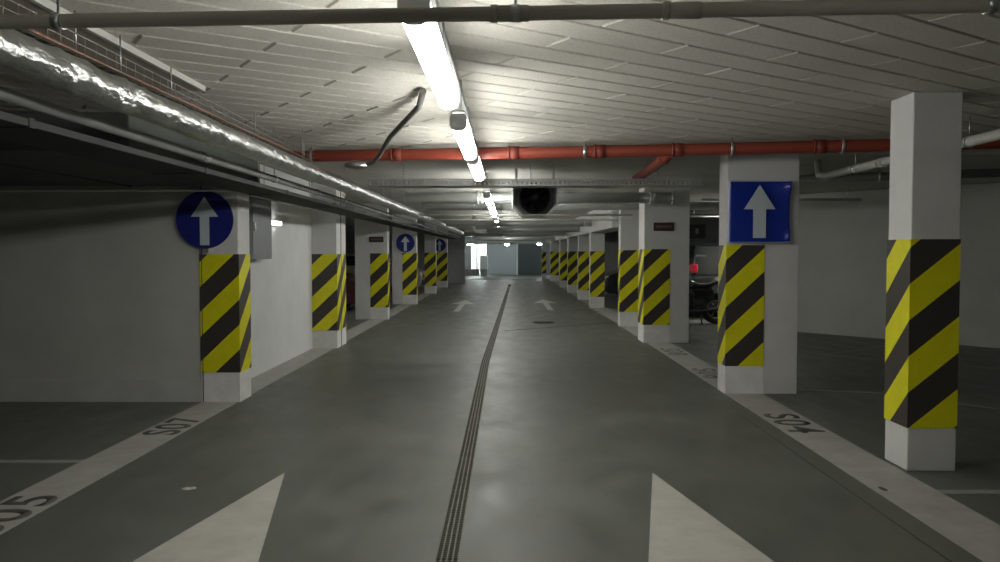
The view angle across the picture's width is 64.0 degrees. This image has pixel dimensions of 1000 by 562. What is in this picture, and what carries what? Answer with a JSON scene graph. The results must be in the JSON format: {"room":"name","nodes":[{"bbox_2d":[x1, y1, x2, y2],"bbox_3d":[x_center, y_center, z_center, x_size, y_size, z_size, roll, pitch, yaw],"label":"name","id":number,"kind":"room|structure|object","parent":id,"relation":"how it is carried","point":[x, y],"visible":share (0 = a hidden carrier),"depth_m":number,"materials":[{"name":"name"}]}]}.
{"room":"parking garage","nodes":[
{"label":"parking garage","id":0,"kind":"room"},
{"bbox_2d":[0,186,200,379],"bbox_3d":[-6.024,-0.083,8.153,6.015,2.600,0.200,0,2,0],"label":"wall","id":1,"kind":"structure","parent":0,"point":[95,285],"depth_m":8.04,"materials":[{"name":"white paint"}]},
{"bbox_2d":[0,379,200,401],"bbox_3d":[-5.975,1.107,8.093,5.915,0.225,0.006,0,2,0],"label":"baseboard","id":2,"kind":"structure","parent":1,"relation":"attached to","point":[10,390],"depth_m":8.07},
{"bbox_2d":[250,164,312,377],"bbox_3d":[-3.062,-0.167,10.467,0.200,2.600,4.120,0,2,0],"label":"wall","id":3,"kind":"structure","parent":0,"point":[281,285],"depth_m":10.88,"materials":[{"name":"white paint"}]},
{"bbox_2d":[249,196,271,258],"bbox_3d":[-2.867,-0.633,9.398,0.200,0.750,0.780,0,2,0],"label":"electrical box","id":4,"kind":"object","parent":3,"relation":"attached to","point":[260,217],"visible":0.52,"depth_m":9.31,"materials":[{"name":"metal"}]},
{"bbox_2d":[345,227,424,286],"bbox_3d":[-5.557,-1.056,34.932,5.100,2.600,0.200,0,2,0],"label":"wall","id":5,"kind":"structure","parent":0,"point":[349,231],"depth_m":34.81,"materials":[{"name":"paint"}]},
{"bbox_2d":[448,229,464,282],"bbox_3d":[-2.340,-1.197,38.828,1.270,2.600,0.250,0,2,0],"label":"wall","id":6,"kind":"structure","parent":0,"point":[456,247],"depth_m":38.70,"materials":[{"name":"paint"}]},
{"bbox_2d":[471,244,486,272],"bbox_3d":[-1.772,-1.860,57.087,2.100,2.600,0.200,0,2,0],"label":"window","id":7,"kind":"structure","parent":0,"point":[482,248],"depth_m":56.98,"materials":[{"name":"glass"}]},
{"bbox_2d":[0,273,999,561],"bbox_3d":[0.218,0.613,26.038,18.400,0.090,64.000,0,2,0],"label":"floor","id":8,"kind":"structure","parent":0,"point":[577,422],"depth_m":6.16,"materials":[{"name":"concrete"}]},
{"bbox_2d":[0,460,82,462],"bbox_3d":[-5.937,1.302,5.801,5.830,0.002,0.085,0,2,0],"label":"parking line","id":9,"kind":"object","parent":8,"relation":"on","point":[1,461],"visible":1,"depth_m":5.77,"materials":[{"name":"paint"}]},
{"bbox_2d":[133,473,284,561],"bbox_3d":[-1.494,1.399,3.135,0.720,0.002,4.700,0,2,0],"label":"arrow marking","id":10,"kind":"object","parent":8,"relation":"on","point":[237,532],"depth_m":4.27,"materials":[{"name":"paint"}]},
{"bbox_2d":[199,186,250,401],"bbox_3d":[-2.813,-0.085,8.202,0.397,2.600,0.368,0,2,0],"label":"concrete pillar","id":11,"kind":"structure","parent":8,"relation":"on","point":[224,271],"depth_m":8.05,"materials":[{"name":"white paint"}]},
{"bbox_2d":[176,191,233,252],"bbox_3d":[-2.943,-0.589,7.975,0.576,0.621,0.018,0,2,0],"label":"round sign","id":12,"kind":"object","parent":11,"relation":"attached to","point":[204,219],"visible":1,"depth_m":7.97,"materials":[{"name":"blue metal"}]},
{"bbox_2d":[0,283,449,534],"bbox_3d":[-2.754,0.920,16.318,0.360,0.002,44.500,0,2,0],"label":"edge stripe","id":13,"kind":"object","parent":8,"relation":"on","point":[71,480],"visible":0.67,"depth_m":6.06,"materials":[{"name":"paint"}]},
{"bbox_2d":[0,495,57,530],"bbox_3d":[-2.852,1.345,4.596,0.300,0.001,0.740,0,2,0],"label":"bay number","id":14,"kind":"object","parent":13,"relation":"on","point":[24,513],"visible":1,"depth_m":4.79,"materials":[{"name":"paint"}]},
{"bbox_2d":[142,418,198,434],"bbox_3d":[-2.832,1.259,6.954,0.310,0.001,0.680,0,2,0],"label":"bay number","id":15,"kind":"object","parent":13,"relation":"on","point":[172,419],"visible":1,"depth_m":6.89,"materials":[{"name":"paint"}]},
{"bbox_2d":[311,182,345,347],"bbox_3d":[-2.743,-0.254,12.869,0.398,2.600,0.707,0,2,0],"label":"concrete pillar","id":16,"kind":"structure","parent":8,"relation":"on","point":[328,229],"depth_m":12.54,"materials":[{"name":"white paint"}]},
{"bbox_2d":[346,273,354,306],"bbox_3d":[-5.585,0.053,20.938,4.300,1.400,1.990,0,2,0],"label":"parked car","id":17,"kind":"object","parent":8,"relation":"on","point":[350,278],"visible":0.02,"depth_m":20.11,"materials":[{"name":"red paint"}]},
{"bbox_2d":[355,203,389,319],"bbox_3d":[-2.866,-0.439,17.967,0.727,2.600,0.307,0,2,0],"label":"concrete pillar","id":18,"kind":"structure","parent":8,"relation":"on","point":[372,259],"depth_m":17.82,"materials":[{"name":"white paint"}]},
{"bbox_2d":[346,254,424,285],"bbox_3d":[-5.095,-0.345,31.627,4.300,1.420,1.990,0,2,0],"label":"parked car","id":19,"kind":"object","parent":8,"relation":"on","point":[350,258],"visible":0.2,"depth_m":30.85,"materials":[{"name":"silver metal"}]},
{"bbox_2d":[392,214,417,303],"bbox_3d":[-2.752,-0.628,23.163,0.707,2.600,0.307,0,2,0],"label":"concrete pillar","id":20,"kind":"structure","parent":8,"relation":"on","point":[404,266],"depth_m":23.03,"materials":[{"name":"white paint"}]},
{"bbox_2d":[396,234,414,253],"bbox_3d":[-2.717,-1.069,22.971,0.530,0.575,0.018,0,2,0],"label":"round sign","id":21,"kind":"object","parent":20,"relation":"attached to","point":[405,243],"visible":1,"depth_m":22.96,"materials":[{"name":"blue metal"}]},
{"bbox_2d":[424,222,436,293],"bbox_3d":[-2.532,-0.846,29.157,0.407,2.600,0.307,0,2,0],"label":"concrete pillar","id":22,"kind":"structure","parent":8,"relation":"on","point":[430,240],"depth_m":29.01,"materials":[{"name":"white paint"}]},
{"bbox_2d":[437,226,447,287],"bbox_3d":[-2.460,-1.027,34.154,0.447,2.600,0.307,0,2,0],"label":"concrete pillar","id":23,"kind":"structure","parent":8,"relation":"on","point":[442,256],"depth_m":34.02,"materials":[{"name":"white paint"}]},
{"bbox_2d":[436,239,445,251],"bbox_3d":[-2.565,-1.498,33.962,0.530,0.575,0.018,0,2,0],"label":"round sign","id":24,"kind":"object","parent":23,"relation":"attached to","point":[440,244],"visible":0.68,"depth_m":33.96,"materials":[{"name":"blue metal"}]},
{"bbox_2d":[435,497,468,559],"bbox_3d":[-0.258,1.364,4.452,0.120,0.021,0.995,0,2,0],"label":"drain grate","id":25,"kind":"object","parent":8,"relation":"in","point":[450,540],"visible":0.89,"depth_m":4.37,"materials":[{"name":"metal"}]},
{"bbox_2d":[449,456,474,497],"bbox_3d":[-0.250,1.327,5.452,0.120,0.021,0.995,0,2,0],"label":"drain grate","id":26,"kind":"object","parent":8,"relation":"in","point":[461,483],"visible":0.94,"depth_m":5.38,"materials":[{"name":"metal"}]},
{"bbox_2d":[459,426,479,455],"bbox_3d":[-0.241,1.291,6.451,0.120,0.021,0.995,0,2,0],"label":"drain grate","id":27,"kind":"object","parent":8,"relation":"in","point":[469,442],"visible":0.88,"depth_m":6.39,"materials":[{"name":"metal"}]},
{"bbox_2d":[466,404,482,426],"bbox_3d":[-0.233,1.255,7.450,0.120,0.021,0.995,0,2,0],"label":"drain grate","id":28,"kind":"object","parent":8,"relation":"in","point":[474,417],"visible":0.91,"depth_m":7.37,"materials":[{"name":"metal"}]},
{"bbox_2d":[471,387,485,404],"bbox_3d":[-0.225,1.219,8.450,0.120,0.021,0.995,0,2,0],"label":"drain grate","id":29,"kind":"object","parent":8,"relation":"in","point":[478,395],"visible":0.9,"depth_m":8.40,"materials":[{"name":"metal"}]},
{"bbox_2d":[475,374,487,387],"bbox_3d":[-0.216,1.182,9.449,0.120,0.021,0.995,0,2,0],"label":"drain grate","id":30,"kind":"object","parent":8,"relation":"in","point":[481,381],"visible":0.89,"depth_m":9.40,"materials":[{"name":"metal"}]},
{"bbox_2d":[480,256,487,275],"bbox_3d":[-1.026,-0.964,50.601,0.480,1.280,0.415,0,2,0],"label":"cabinet","id":31,"kind":"object","parent":8,"relation":"on","point":[483,259],"visible":1,"depth_m":50.39,"materials":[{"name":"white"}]},
{"bbox_2d":[542,236,545,278],"bbox_3d":[2.475,-1.426,45.130,0.247,2.600,0.357,0,2,0],"label":"concrete pillar","id":32,"kind":"structure","parent":8,"relation":"on","point":[543,242],"depth_m":44.96,"materials":[{"name":"white paint"}]},
{"bbox_2d":[550,242,558,280],"bbox_3d":[2.830,-1.014,41.640,0.437,2.030,0.357,0,2,0],"label":"concrete pillar","id":33,"kind":"structure","parent":8,"relation":"on","point":[554,246],"depth_m":41.46,"materials":[{"name":"white paint"}]},
{"bbox_2d":[559,240,566,287],"bbox_3d":[2.768,-0.742,34.145,0.437,2.030,0.357,0,2,0],"label":"concrete pillar","id":34,"kind":"structure","parent":8,"relation":"on","point":[563,243],"depth_m":33.97,"materials":[{"name":"white paint"}]},
{"bbox_2d":[567,238,577,292],"bbox_3d":[2.731,-0.582,29.748,0.437,2.030,0.357,0,2,0],"label":"concrete pillar","id":35,"kind":"structure","parent":8,"relation":"on","point":[572,243],"depth_m":29.57,"materials":[{"name":"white paint"}]},
{"bbox_2d":[578,236,588,299],"bbox_3d":[2.655,-0.425,25.427,0.357,2.030,0.307,0,2,0],"label":"concrete pillar","id":36,"kind":"structure","parent":8,"relation":"on","point":[583,241],"depth_m":25.28,"materials":[{"name":"white paint"}]},
{"bbox_2d":[589,233,604,307],"bbox_3d":[2.629,-0.291,21.729,0.387,2.030,0.307,0,2,0],"label":"concrete pillar","id":37,"kind":"structure","parent":8,"relation":"on","point":[596,240],"depth_m":21.58,"materials":[{"name":"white paint"}]},
{"bbox_2d":[604,269,617,294],"bbox_3d":[5.428,-0.141,25.992,4.300,1.420,1.990,0,2,0],"label":"parked car","id":38,"kind":"object","parent":8,"relation":"on","point":[611,278],"visible":0.07,"depth_m":25.15,"materials":[{"name":"black paint"}]},
{"bbox_2d":[618,210,638,326],"bbox_3d":[2.783,-0.380,16.321,0.707,2.600,0.307,0,2,0],"label":"concrete pillar","id":39,"kind":"structure","parent":8,"relation":"on","point":[628,225],"depth_m":16.18,"materials":[{"name":"white paint"}]},
{"bbox_2d":[638,188,689,342],"bbox_3d":[2.765,-0.279,13.548,0.757,2.600,0.557,0,2,0],"label":"concrete pillar","id":40,"kind":"structure","parent":8,"relation":"on","point":[663,256],"depth_m":13.28,"materials":[{"name":"white paint"}]},
{"bbox_2d":[653,222,673,230],"bbox_3d":[2.711,-0.898,13.237,0.340,0.140,0.014,0,2,0],"label":"wall plaque","id":41,"kind":"object","parent":40,"relation":"attached to","point":[658,226],"visible":1,"depth_m":13.23,"materials":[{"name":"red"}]},
{"bbox_2d":[689,276,717,324],"bbox_3d":[3.861,0.369,16.843,1.974,1.075,0.689,0,2,0],"label":"motorcycle","id":42,"kind":"object","parent":8,"relation":"on","point":[700,288],"visible":0.25,"depth_m":16.72,"materials":[{"name":"black metal"}]},
{"bbox_2d":[689,243,718,315],"bbox_3d":[5.214,-0.079,20.157,1.990,1.720,4.300,0,2,0],"label":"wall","id":43,"kind":"structure","parent":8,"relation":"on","point":[703,257],"depth_m":18.29,"materials":[{"name":"grey paint"}]},
{"bbox_2d":[648,473,773,561],"bbox_3d":[1.026,1.399,3.134,0.720,0.002,4.700,0,2,0],"label":"floor arrow","id":44,"kind":"object","parent":8,"relation":"on","point":[681,530],"depth_m":4.27,"materials":[{"name":"paint"}]},
{"bbox_2d":[717,153,799,393],"bbox_3d":[2.779,-0.101,8.636,0.767,2.600,0.327,0,2,0],"label":"concrete pillar","id":45,"kind":"structure","parent":8,"relation":"on","point":[758,282],"depth_m":8.49,"materials":[{"name":"white paint"}]},
{"bbox_2d":[728,180,792,242],"bbox_3d":[2.726,-0.727,8.398,0.654,0.655,0.097,0,2,0],"label":"square sign","id":46,"kind":"object","parent":45,"relation":"attached to","point":[758,211],"visible":1,"depth_m":8.40,"materials":[{"name":"blue metal"}]},
{"bbox_2d":[546,275,999,561],"bbox_3d":[2.723,0.677,23.018,0.400,0.002,58.000,0,2,0],"label":"edge stripe","id":47,"kind":"object","parent":8,"relation":"on","point":[975,533],"visible":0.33,"depth_m":5.41,"materials":[{"name":"paint"}]},
{"bbox_2d":[764,414,825,432],"bbox_3d":[2.589,1.255,7.079,0.310,0.001,0.780,0,2,0],"label":"bay number","id":48,"kind":"object","parent":47,"relation":"on","point":[799,429],"visible":1,"depth_m":7.05,"materials":[{"name":"paint"}]},
{"bbox_2d":[741,415,951,561],"bbox_3d":[2.176,1.486,0.736,0.010,0.001,13.400,0,2,0],"label":"joint","id":49,"kind":"object","parent":8,"relation":"on","point":[741,415],"visible":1,"depth_m":4.89,"materials":[{"name":"grey"}]},
{"bbox_2d":[884,92,962,470],"bbox_3d":[2.976,0.008,5.641,0.342,2.600,0.337,0,2,0],"label":"concrete pillar","id":50,"kind":"structure","parent":8,"relation":"on","point":[924,242],"depth_m":5.49,"materials":[{"name":"white concrete"}]},
{"bbox_2d":[937,490,999,493],"bbox_3d":[5.857,1.331,5.023,6.170,0.002,0.085,0,2,0],"label":"parking line","id":51,"kind":"object","parent":8,"relation":"on","point":[941,491],"visible":1,"depth_m":5.05,"materials":[{"name":"paint"}]},
{"bbox_2d":[465,236,549,274],"bbox_3d":[0.343,-1.707,52.872,6.400,2.600,0.200,0,2,0],"label":"wall","id":52,"kind":"structure","parent":0,"point":[467,247],"depth_m":52.76,"materials":[{"name":"paint"}]},
{"bbox_2d":[487,244,515,274],"bbox_3d":[0.092,-1.421,52.704,1.900,2.000,0.120,0,2,0],"label":"door","id":53,"kind":"structure","parent":52,"relation":"in","point":[501,257],"depth_m":52.70,"materials":[{"name":"grey"}]},
{"bbox_2d":[518,244,541,274],"bbox_3d":[2.047,-1.420,52.688,1.690,2.000,0.120,0,2,0],"label":"door","id":54,"kind":"structure","parent":52,"relation":"in","point":[529,255],"depth_m":52.68,"materials":[{"name":"grey"}]},
{"bbox_2d":[81,0,999,231],"bbox_3d":[0.217,-2.157,25.838,18.400,0.238,64.200,0,2,0],"label":"ceiling","id":55,"kind":"structure","parent":0,"point":[707,167],"depth_m":11.07,"materials":[{"name":"concrete"}]},
{"bbox_2d":[0,111,456,238],"bbox_3d":[-2.076,-1.388,15.978,0.370,0.559,34.000,0,2,0],"label":"cable tray","id":56,"kind":"object","parent":55,"relation":"hanging from","point":[14,128],"visible":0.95,"depth_m":4.82,"materials":[{"name":"metal"}]},
{"bbox_2d":[0,86,459,237],"bbox_3d":[-1.882,-1.444,16.475,0.069,0.485,35.000,0,2,1],"label":"pipe","id":57,"kind":"object","parent":55,"relation":"hanging from","point":[7,95],"visible":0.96,"depth_m":4.51,"materials":[{"name":"metal"}]},
{"bbox_2d":[199,151,211,162],"bbox_3d":[-1.988,-0.833,5.384,0.070,0.069,0.112,0,2,0],"label":"socket","id":58,"kind":"object","parent":57,"relation":"attached to","point":[207,158],"depth_m":5.36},
{"bbox_2d":[0,29,474,238],"bbox_3d":[-1.546,-1.673,22.293,0.166,0.448,46.650,0,2,1],"label":"insulated pipe","id":59,"kind":"object","parent":55,"relation":"hanging from","point":[21,54],"visible":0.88,"depth_m":3.86,"materials":[{"name":"metal"}]},
{"bbox_2d":[249,164,322,211],"bbox_3d":[-2.763,-1.226,10.386,0.055,0.477,4.000,0,2,0],"label":"pipe","id":60,"kind":"object","parent":55,"relation":"hanging from","point":[264,164],"visible":0.39,"depth_m":10.18,"materials":[{"name":"plastic"}]},
{"bbox_2d":[430,0,488,189],"bbox_3d":[-0.101,-1.989,25.446,0.030,0.035,49.000,0,2,0],"label":"rail","id":61,"kind":"object","parent":55,"relation":"attached to","point":[434,3],"visible":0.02,"depth_m":4.59,"materials":[{"name":"metal"}]},
{"bbox_2d":[483,174,492,205],"bbox_3d":[-0.172,-1.330,11.686,0.104,0.364,1.550,0,2,0],"label":"ceiling lamp","id":62,"kind":"object","parent":55,"relation":"hanging from","point":[487,196],"visible":0.97,"depth_m":10.95,"materials":[{"name":"white"}]},
{"bbox_2d":[0,0,999,150],"bbox_3d":[0.026,-1.207,3.068,18.000,0.018,11.220,0,2,0],"label":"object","id":63,"kind":"structure","parent":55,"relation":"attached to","point":[785,78],"depth_m":4.85,"materials":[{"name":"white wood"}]},
{"bbox_2d":[0,0,198,90],"bbox_3d":[-2.459,-1.139,1.866,0.950,0.030,6.770,0,2,0],"label":"ceiling panel","id":64,"kind":"object","parent":63,"relation":"attached to","point":[7,4],"visible":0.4,"depth_m":4.25,"materials":[{"name":"grey metal"}]},
{"bbox_2d":[28,0,204,91],"bbox_3d":[-1.972,-1.136,1.862,0.025,0.035,6.770,0,2,0],"label":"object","id":65,"kind":"object","parent":64,"relation":"attached to","point":[47,5],"visible":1,"depth_m":4.19,"materials":[{"name":"plastic"}]},
{"bbox_2d":[0,112,259,186],"bbox_3d":[-5.695,-1.106,6.592,6.600,0.442,2.780,0,2,0],"label":"duct","id":66,"kind":"object","parent":63,"relation":"hanging from","point":[20,164],"visible":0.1,"depth_m":6.16,"materials":[{"name":"metal"}]},
{"bbox_2d":[0,0,314,162],"bbox_3d":[-2.020,-1.122,3.527,0.226,0.187,9.102,0,2,0],"label":"cable tray","id":67,"kind":"object","parent":63,"relation":"hanging from","point":[74,33],"visible":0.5,"depth_m":4.32,"materials":[{"name":"grey metal"}]},
{"bbox_2d":[0,14,309,160],"bbox_3d":[-1.936,-1.041,3.481,0.016,0.022,9.000,0,2,0],"label":"cable","id":68,"kind":"object","parent":67,"relation":"in","point":[0,14],"visible":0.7,"depth_m":4.27,"materials":[{"name":"brown plastic"}]},
{"bbox_2d":[15,29,301,158],"bbox_3d":[-1.991,-1.042,3.481,0.018,0.023,9.000,0,2,0],"label":"cable","id":69,"kind":"object","parent":67,"relation":"in","point":[25,33],"visible":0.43,"depth_m":4.21,"materials":[{"name":"black orange-red plastic"}]},
{"bbox_2d":[365,88,425,165],"bbox_3d":[-0.899,-1.200,6.673,0.190,0.244,2.928,-1,2,-18],"label":"conduit","id":70,"kind":"object","parent":63,"relation":"attached to","point":[422,93],"visible":0.91,"depth_m":6.25,"materials":[{"name":"grey"}]},
{"bbox_2d":[344,161,367,169],"bbox_3d":[-1.433,-1.152,7.976,0.240,0.096,0.144,0,2,0],"label":"joint","id":71,"kind":"object","parent":70,"relation":"hanging from","point":[352,165],"visible":1,"depth_m":7.92,"materials":[{"name":"metal"}]},
{"bbox_2d":[397,0,458,109],"bbox_3d":[-0.267,-1.026,3.302,0.104,0.364,1.550,0,2,0],"label":"ceiling lamp","id":72,"kind":"object","parent":63,"relation":"hanging from","point":[426,40],"visible":0.8,"depth_m":3.02,"materials":[{"name":"translucent white plastic"},{"name":"pale plastic"}]},
{"bbox_2d":[450,80,476,159],"bbox_3d":[-0.242,-1.106,5.531,0.104,0.364,1.550,0,2,0],"label":"ceiling lamp","id":73,"kind":"object","parent":63,"relation":"hanging from","point":[459,124],"visible":1,"depth_m":5.05,"materials":[{"name":"white"}]},
{"bbox_2d":[452,120,475,159],"bbox_3d":[-0.242,-0.975,5.535,0.100,0.097,1.510,0,2,0],"label":"diffuser","id":74,"kind":"object","parent":73,"relation":"attached to","point":[461,130],"depth_m":5.17,"materials":[{"name":"white plastic"}]},
{"bbox_2d":[466,152,483,180],"bbox_3d":[-0.221,-1.174,7.399,0.104,0.364,1.550,0,2,0],"label":"ceiling lamp","id":75,"kind":"object","parent":63,"relation":"hanging from","point":[475,165],"visible":0.74,"depth_m":7.09,"materials":[{"name":"white"}]},
{"bbox_2d":[0,0,999,29],"bbox_3d":[0.270,-0.967,2.336,9.512,0.412,0.056,0,2,3],"label":"ceiling pipe","id":76,"kind":"object","parent":63,"relation":"hanging from","point":[666,10],"visible":1,"depth_m":2.34,"materials":[{"name":"metal"}]},
{"bbox_2d":[490,4,528,22],"bbox_3d":[0.029,-0.788,2.358,0.114,0.053,0.057,0,2,0],"label":"socket","id":77,"kind":"object","parent":76,"relation":"attached to","point":[513,13],"depth_m":2.34,"materials":[{"name":"metal"}]},
{"bbox_2d":[661,1,702,19],"bbox_3d":[0.528,-0.787,2.329,0.114,0.053,0.057,0,2,0],"label":"coupling","id":78,"kind":"object","parent":76,"relation":"attached to","point":[669,10],"depth_m":2.31,"materials":[{"name":"metal"}]},
{"bbox_2d":[291,136,999,180],"bbox_3d":[0.191,-1.306,8.957,18.079,0.214,2.676,0,2,6],"label":"pipe","id":79,"kind":"object","parent":63,"relation":"hanging from","point":[665,153],"visible":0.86,"depth_m":7.81,"materials":[{"name":"red"}]},
{"bbox_2d":[389,148,402,161],"bbox_3d":[-1.051,-1.283,8.133,0.112,0.144,0.144,0,2,8],"label":"socket","id":80,"kind":"object","parent":79,"relation":"attached to","point":[395,154],"depth_m":8.08,"materials":[{"name":"red"}]},
{"bbox_2d":[507,146,519,159],"bbox_3d":[0.139,-1.277,7.974,0.112,0.144,0.144,0,2,8],"label":"socket","id":81,"kind":"object","parent":79,"relation":"attached to","point":[513,152],"depth_m":7.92,"materials":[{"name":"red"}]},
{"bbox_2d":[594,144,605,158],"bbox_3d":[0.981,-1.273,7.862,0.112,0.144,0.144,0,2,8],"label":"socket","id":82,"kind":"object","parent":79,"relation":"attached to","point":[599,150],"depth_m":7.80,"materials":[{"name":"red"}]},
{"bbox_2d":[658,156,671,164],"bbox_3d":[1.651,-1.240,8.017,0.128,0.139,0.118,0,2,0],"label":"socket","id":83,"kind":"object","parent":79,"relation":"attached to","point":[660,160],"depth_m":7.98,"materials":[{"name":"red"}]},
{"bbox_2d":[672,143,683,157],"bbox_3d":[1.722,-1.269,7.747,0.112,0.144,0.144,0,2,11],"label":"socket","id":84,"kind":"object","parent":79,"relation":"attached to","point":[677,148],"depth_m":7.69,"materials":[{"name":"red"}]},
{"bbox_2d":[812,139,826,153],"bbox_3d":[3.003,-1.264,7.528,0.113,0.144,0.144,0,2,9],"label":"socket","id":85,"kind":"object","parent":79,"relation":"attached to","point":[818,146],"depth_m":7.48,"materials":[{"name":"red"}]},
{"bbox_2d":[814,116,999,178],"bbox_3d":[3.773,-1.195,6.274,0.104,0.264,6.690,0,2,0],"label":"pipe","id":86,"kind":"object","parent":63,"relation":"hanging from","point":[969,141],"visible":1,"depth_m":7.95,"materials":[{"name":"plastic"}]},
{"bbox_2d":[875,156,888,167],"bbox_3d":[3.787,-1.175,7.925,0.104,0.104,0.112,0,2,0],"label":"socket","id":87,"kind":"object","parent":86,"relation":"attached to","point":[878,162],"depth_m":7.88,"materials":[{"name":"plastic"}]},
{"bbox_2d":[465,241,541,243],"bbox_3d":[-0.091,-2.566,48.742,5.400,0.584,0.168,0,2,0],"label":"duct","id":88,"kind":"object","parent":55,"relation":"hanging from","point":[513,242],"visible":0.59,"depth_m":48.69,"materials":[{"name":"metal"}]},
{"bbox_2d":[473,236,554,240],"bbox_3d":[0.631,-2.117,36.443,3.750,0.588,0.216,0,2,0],"label":"duct","id":89,"kind":"object","parent":55,"relation":"hanging from","point":[551,238],"visible":0.84,"depth_m":36.38,"materials":[{"name":"metal"}]},
{"bbox_2d":[464,232,567,235],"bbox_3d":[0.568,-1.876,28.947,3.750,0.526,0.192,0,2,0],"label":"ceiling beam","id":90,"kind":"structure","parent":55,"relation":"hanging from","point":[465,233],"depth_m":28.88,"materials":[{"name":"concrete"}]},
{"bbox_2d":[446,221,591,226],"bbox_3d":[0.485,-1.624,20.852,3.780,0.442,0.204,0,2,0],"label":"ceiling beam","id":91,"kind":"structure","parent":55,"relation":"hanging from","point":[448,223],"depth_m":20.78,"materials":[{"name":"concrete"}]},
{"bbox_2d":[431,219,615,220],"bbox_3d":[0.492,-1.482,16.854,3.900,0.436,0.053,0,2,0],"label":"pipe","id":92,"kind":"object","parent":55,"relation":"hanging from","point":[431,219],"visible":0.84,"depth_m":16.84,"materials":[{"name":"plastic"}]},
{"bbox_2d":[419,203,632,215],"bbox_3d":[0.473,-1.401,14.635,3.900,0.437,0.043,0,2,0],"label":"pipe","id":93,"kind":"object","parent":55,"relation":"hanging from","point":[610,214],"visible":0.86,"depth_m":14.63,"materials":[{"name":"plastic"}]},
{"bbox_2d":[475,227,579,232],"bbox_3d":[0.811,-1.721,24.348,3.214,0.502,0.204,0,2,0],"label":"ceiling beam","id":94,"kind":"structure","parent":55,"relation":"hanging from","point":[489,229],"depth_m":24.28,"materials":[{"name":"concrete"}]},
{"bbox_2d":[512,168,557,217],"bbox_3d":[0.455,-1.167,10.711,0.580,0.620,0.900,0,2,0],"label":"ceiling fan","id":95,"kind":"object","parent":55,"relation":"hanging from","point":[526,202],"visible":0.85,"depth_m":10.40,"materials":[{"name":"black metal"}]},
{"bbox_2d":[368,160,705,187],"bbox_3d":[0.426,-1.271,9.457,3.933,0.320,0.300,0,2,0],"label":"cable tray","id":96,"kind":"object","parent":55,"relation":"hanging from","point":[403,183],"visible":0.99,"depth_m":9.32,"materials":[{"name":"metal"}]},
{"bbox_2d":[404,188,674,204],"bbox_3d":[0.613,-1.371,12.554,4.214,0.345,0.211,0,2,0],"label":"duct","id":97,"kind":"object","parent":55,"relation":"hanging from","point":[649,197],"visible":0.73,"depth_m":12.49,"materials":[{"name":"metal"}]},
{"bbox_2d":[477,191,484,204],"bbox_3d":[-0.300,-1.304,12.564,0.112,0.211,0.211,0,2,0],"label":"socket","id":98,"kind":"object","parent":97,"relation":"attached to","point":[480,199],"depth_m":12.48,"materials":[{"name":"metal"}]},
{"bbox_2d":[649,191,657,204],"bbox_3d":[2.400,-1.303,12.541,0.112,0.211,0.211,0,2,0],"label":"socket","id":99,"kind":"object","parent":97,"relation":"attached to","point":[653,196],"depth_m":12.46,"materials":[{"name":"metal"}]},
{"bbox_2d":[421,202,718,210],"bbox_3d":[1.926,-1.469,14.941,6.800,0.323,0.186,0,2,0],"label":"ceiling beam","id":100,"kind":"structure","parent":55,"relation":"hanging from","point":[693,205],"depth_m":14.89,"materials":[{"name":"concrete"}]},
{"bbox_2d":[541,210,618,243],"bbox_3d":[2.782,-2.066,34.776,0.520,0.570,35.700,0,2,0],"label":"ceiling beam","id":101,"kind":"structure","parent":55,"relation":"attached to","point":[596,226],"depth_m":20.09,"materials":[{"name":"concrete"}]},
{"bbox_2d":[690,210,718,214],"bbox_3d":[5.955,-1.636,18.404,5.400,0.240,0.120,0,2,0],"label":"pipe","id":102,"kind":"object","parent":55,"relation":"hanging from","point":[692,212],"visible":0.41,"depth_m":18.37,"materials":[{"name":"grey"}]},
{"bbox_2d":[701,186,860,200],"bbox_3d":[4.610,-1.436,13.118,2.600,0.256,0.053,0,2,0],"label":"pipe","id":103,"kind":"object","parent":55,"relation":"hanging from","point":[848,198],"visible":0.55,"depth_m":13.10,"materials":[{"name":"plastic"}]},
{"bbox_2d":[799,168,999,182],"bbox_3d":[6.134,-1.368,10.006,6.110,0.166,0.132,1,2,22],"label":"pipe","id":104,"kind":"object","parent":55,"relation":"attached to","point":[879,176],"visible":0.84,"depth_m":10.46,"materials":[{"name":"grey"}]},
{"bbox_2d":[604,231,618,293],"bbox_3d":[6.264,-0.823,28.537,6.350,2.600,0.200,0,2,0],"label":"wall","id":105,"kind":"structure","parent":0,"point":[612,238],"depth_m":28.45,"materials":[{"name":"paint"}]},
{"bbox_2d":[689,218,718,242],"bbox_3d":[6.668,-0.624,23.038,5.450,2.600,0.200,0,2,0],"label":"wall","id":106,"kind":"structure","parent":0,"point":[712,224],"depth_m":22.91,"materials":[{"name":"paint"}]},
{"bbox_2d":[689,224,705,237],"bbox_3d":[5.612,-1.416,22.822,0.480,0.400,0.150,0,2,0],"label":"wall box","id":107,"kind":"object","parent":106,"relation":"attached to","point":[696,230],"visible":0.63,"depth_m":22.76,"materials":[{"name":"black plastic"}]},
{"bbox_2d":[797,183,999,347],"bbox_3d":[7.301,-0.330,14.962,4.050,2.600,8.150,0,2,0],"label":"wall","id":108,"kind":"structure","parent":0,"point":[842,245],"depth_m":14.15,"materials":[{"name":"white paint"}]},
{"bbox_2d":[800,151,999,154],"bbox_3d":[0.073,-1.395,8.695,18.000,0.042,0.040,0,2,0],"label":"trim","id":109,"kind":"structure","parent":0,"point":[878,152],"depth_m":8.64,"materials":[{"name":"plastic"}]},
{"bbox_3d":[-9.091,0.174,1.083,0.200,2.600,14.000,0,2,0],"label":"wall","id":110,"kind":"structure","parent":0,"visible":0},
{"bbox_2d":[0,189,230,191],"bbox_3d":[-5.583,-0.902,7.970,6.700,0.022,0.022,0,2,0],"label":"pipe","id":111,"kind":"object","parent":110,"relation":"attached to","point":[1,190],"visible":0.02,"depth_m":7.95,"materials":[{"name":"plastic"}]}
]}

